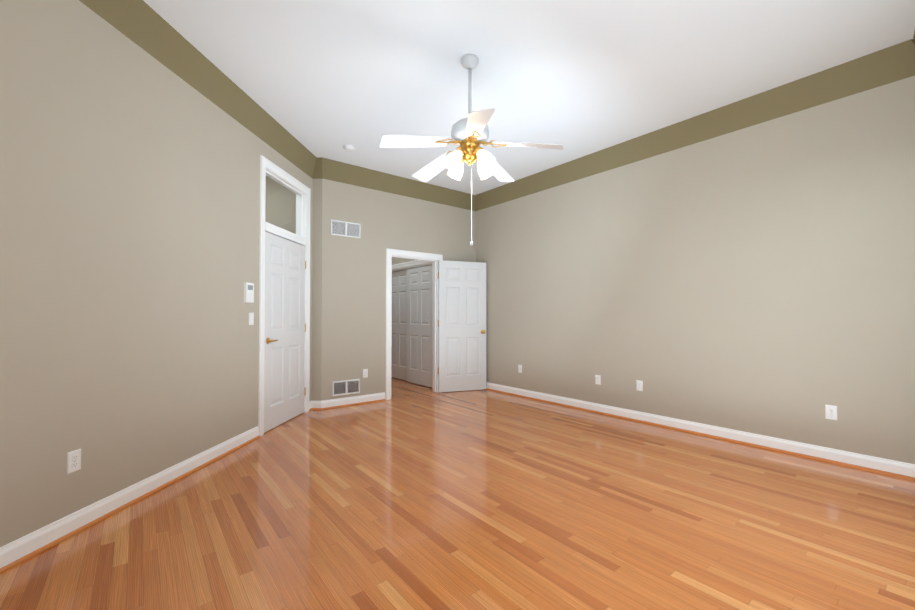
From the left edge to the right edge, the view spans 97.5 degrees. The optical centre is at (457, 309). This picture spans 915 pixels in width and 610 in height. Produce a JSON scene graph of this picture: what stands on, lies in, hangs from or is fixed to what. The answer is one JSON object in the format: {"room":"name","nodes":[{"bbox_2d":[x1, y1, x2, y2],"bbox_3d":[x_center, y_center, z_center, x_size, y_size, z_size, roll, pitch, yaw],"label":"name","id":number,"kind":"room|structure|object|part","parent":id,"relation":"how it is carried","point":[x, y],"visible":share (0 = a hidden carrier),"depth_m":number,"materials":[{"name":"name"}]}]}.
{"room":"empty bedroom","nodes":[
{"label":"empty bedroom","id":0,"kind":"room"},
{"bbox_2d":[0,0,312,546],"bbox_3d":[-2.091,-0.353,2.965,0.120,3.160,4.300,0,-1,5],"label":"wall","id":1,"kind":"structure","parent":0,"point":[129,228],"depth_m":2.40,"materials":[{"name":"paint"}]},
{"bbox_2d":[67,449,80,473],"bbox_3d":[-2.091,0.826,2.191,0.008,0.116,0.072,0,-1,5],"label":"outlet","id":2,"kind":"object","parent":1,"relation":"attached to","point":[74,461],"visible":1,"depth_m":2.19,"materials":[{"name":"white plastic"}]},
{"bbox_2d":[244,282,253,302],"bbox_3d":[-1.951,-0.162,3.759,0.024,0.190,0.124,0,-1,5],"label":"thermostat","id":3,"kind":"object","parent":1,"relation":"attached to","point":[248,292],"visible":1,"depth_m":3.73,"materials":[{"name":"white plastic"}]},
{"bbox_2d":[249,313,253,324],"bbox_3d":[-1.958,0.084,3.807,0.050,0.116,0.053,1,-1,-38],"label":"rocker light switch","id":4,"kind":"object","parent":1,"relation":"attached to","point":[251,318],"visible":1,"depth_m":3.80,"materials":[{"name":"white plastic"}]},
{"bbox_2d":[266,173,300,235],"bbox_3d":[-1.957,-1.157,4.491,0.604,0.542,0.640,1,-1,-38],"label":"window","id":5,"kind":"structure","parent":1,"relation":"in","point":[280,206],"depth_m":4.55,"materials":[{"name":"white"}]},
{"bbox_2d":[258,155,310,436],"bbox_3d":[-1.962,-0.137,4.477,0.160,2.771,1.070,0,-1,5],"label":"door frame","id":6,"kind":"structure","parent":1,"relation":"attached to","point":[274,172],"depth_m":4.38,"materials":[{"name":"white wood"}]},
{"bbox_2d":[264,232,305,432],"bbox_3d":[-1.918,0.227,4.473,0.644,2.026,0.665,1,-1,-38],"label":"entry door","id":7,"kind":"structure","parent":1,"relation":"in","point":[285,324],"depth_m":4.41,"materials":[{"name":"white wood"}]},
{"bbox_2d":[0,382,914,573],"bbox_3d":[-0.997,1.184,3.792,5.631,0.110,8.100,1,-1,-38],"label":"baseboard","id":8,"kind":"structure","parent":1,"relation":"attached to","point":[25,548],"depth_m":3.17,"materials":[{"name":"white wood"}]},
{"bbox_2d":[79,0,914,210],"bbox_3d":[-0.216,-1.820,2.850,5.631,0.230,5.589,1,-1,-38],"label":"trim","id":9,"kind":"structure","parent":1,"relation":"attached to","point":[143,25],"depth_m":3.65,"materials":[{"name":"green paint"}]},
{"bbox_2d":[265,176,295,233],"bbox_3d":[-2.575,-0.318,5.469,1.270,3.160,0.120,0,-1,5],"label":"wall","id":10,"kind":"structure","parent":0,"point":[278,215],"depth_m":5.41,"materials":[{"name":"paint"}]},
{"bbox_2d":[312,179,321,400],"bbox_3d":[-1.779,-0.322,5.156,0.130,3.160,0.120,0,-1,5],"label":"wall","id":11,"kind":"structure","parent":0,"point":[317,292],"depth_m":5.09,"materials":[{"name":"paint"}]},
{"bbox_2d":[321,179,475,400],"bbox_3d":[-0.744,-0.311,5.942,2.587,3.160,0.120,1,-1,-38],"label":"wall","id":12,"kind":"structure","parent":0,"point":[353,308],"depth_m":5.47,"materials":[{"name":"paint"}]},
{"bbox_2d":[330,219,360,237],"bbox_3d":[-1.469,-1.065,5.287,0.410,0.200,0.019,1,-1,-38],"label":"air vent","id":13,"kind":"object","parent":12,"relation":"in","point":[345,229],"visible":1,"depth_m":5.28,"materials":[{"name":"grey metal"}]},
{"bbox_2d":[332,379,359,395],"bbox_3d":[-1.457,1.019,5.267,0.380,0.190,0.019,1,-1,-38],"label":"air vent","id":14,"kind":"object","parent":12,"relation":"in","point":[344,387],"visible":1,"depth_m":5.26,"materials":[{"name":"grey metal"}]},
{"bbox_2d":[363,369,367,377],"bbox_3d":[-1.249,0.862,5.442,0.072,0.116,0.008,1,-1,-38],"label":"electrical outlet","id":15,"kind":"object","parent":12,"relation":"attached to","point":[365,373],"visible":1,"depth_m":5.44,"materials":[{"name":"white plastic"}]},
{"bbox_2d":[386,248,442,399],"bbox_3d":[-0.662,0.203,5.999,0.982,2.133,0.160,1,-1,-38],"label":"door frame","id":16,"kind":"structure","parent":12,"relation":"attached to","point":[396,253],"depth_m":5.83,"materials":[{"name":"white wood"}]},
{"bbox_2d":[438,260,485,391],"bbox_3d":[0.096,0.253,6.290,0.766,2.026,0.339,1,-1,-38],"label":"open door","id":17,"kind":"structure","parent":12,"relation":"in","point":[461,325],"depth_m":6.28,"materials":[{"name":"white wood"}]},
{"bbox_2d":[392,257,414,264],"bbox_3d":[-1.016,-0.291,7.385,0.120,3.160,2.480,1,-1,-38],"label":"wall","id":18,"kind":"structure","parent":0,"point":[395,260],"depth_m":7.36,"materials":[{"name":"paint"}]},
{"bbox_2d":[391,270,406,380],"bbox_3d":[-1.098,0.279,7.500,0.035,2.000,0.822,1,-1,-38],"label":"closet door","id":19,"kind":"structure","parent":18,"relation":"in","point":[399,332],"depth_m":7.45,"materials":[{"name":"white wood"}]},
{"bbox_2d":[392,260,432,388],"bbox_3d":[-0.868,0.220,7.176,0.142,2.133,1.802,1,-1,-38],"label":"trim","id":20,"kind":"structure","parent":18,"relation":"attached to","point":[408,265],"depth_m":6.84,"materials":[{"name":"white wood"}]},
{"bbox_2d":[407,265,431,386],"bbox_3d":[-0.637,0.270,6.852,0.035,2.000,0.822,1,-1,-38],"label":"closet door","id":21,"kind":"structure","parent":18,"relation":"in","point":[419,325],"depth_m":6.83,"materials":[{"name":"white wood"}]},
{"bbox_2d":[0,377,914,609],"bbox_3d":[-0.997,1.289,3.790,6.231,0.100,8.700,1,-1,-38],"label":"floor","id":22,"kind":"structure","parent":0,"point":[410,496],"depth_m":2.25,"materials":[{"name":"brown wood"}]},
{"bbox_2d":[143,0,914,194],"bbox_3d":[-0.997,-1.971,3.836,6.231,0.100,8.700,1,-1,-38],"label":"ceiling","id":23,"kind":"structure","parent":0,"point":[329,79],"depth_m":3.11,"materials":[{"name":"white paint"}]},
{"bbox_2d":[343,145,354,151],"bbox_3d":[-1.270,-1.889,4.703,0.140,0.040,0.140,1,-1,-38],"label":"smoke detector","id":24,"kind":"object","parent":23,"relation":"attached to","point":[349,148],"visible":1,"depth_m":4.67,"materials":[{"name":"white plastic"}]},
{"bbox_2d":[379,54,562,244],"bbox_3d":[0.065,-1.212,3.112,1.350,1.437,1.300,1,-1,-38],"label":"fan","id":25,"kind":"object","parent":23,"relation":"hanging from","point":[470,135],"visible":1,"depth_m":3.01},
{"bbox_3d":[0.096,-1.609,3.090,0.292,0.645,0.292,1,-1,-38],"label":"motor","id":26,"kind":"part","parent":25,"relation":"part of","materials":[{"name":"grey metal"}]},
{"bbox_3d":[0.108,-0.805,3.083,0.026,0.622,0.026,1,-1,-38],"label":"pull chain cord","id":27,"kind":"part","parent":25,"relation":"part of","materials":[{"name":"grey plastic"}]},
{"bbox_2d":[476,76,914,463],"bbox_3d":[2.064,-0.330,4.582,0.120,3.160,5.740,1,-1,-38],"label":"wall","id":28,"kind":"structure","parent":0,"point":[759,279],"depth_m":3.76,"materials":[{"name":"paint"}]},
{"bbox_2d":[518,365,521,372],"bbox_3d":[0.916,0.868,5.902,0.016,0.115,0.071,1,-1,-38],"label":"electrical outlet","id":29,"kind":"object","parent":28,"relation":"attached to","point":[519,368],"visible":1,"depth_m":5.90,"materials":[{"name":"white plastic"}]},
{"bbox_2d":[595,375,600,384],"bbox_3d":[1.715,0.854,4.902,0.008,0.116,0.072,1,-1,-38],"label":"electrical outlet","id":30,"kind":"object","parent":28,"relation":"attached to","point":[598,379],"visible":1,"depth_m":4.89,"materials":[{"name":"white plastic"}]},
{"bbox_2d":[636,380,642,390],"bbox_3d":[2.038,0.849,4.495,0.008,0.116,0.072,1,-1,-38],"label":"electrical outlet","id":31,"kind":"object","parent":28,"relation":"attached to","point":[639,385],"visible":1,"depth_m":4.49,"materials":[{"name":"white plastic"}]},
{"bbox_2d":[825,405,836,419],"bbox_3d":[3.027,0.831,3.249,0.008,0.116,0.072,1,-1,-38],"label":"electrical outlet","id":32,"kind":"object","parent":28,"relation":"attached to","point":[830,412],"visible":1,"depth_m":3.25,"materials":[{"name":"white plastic"}]}
]}

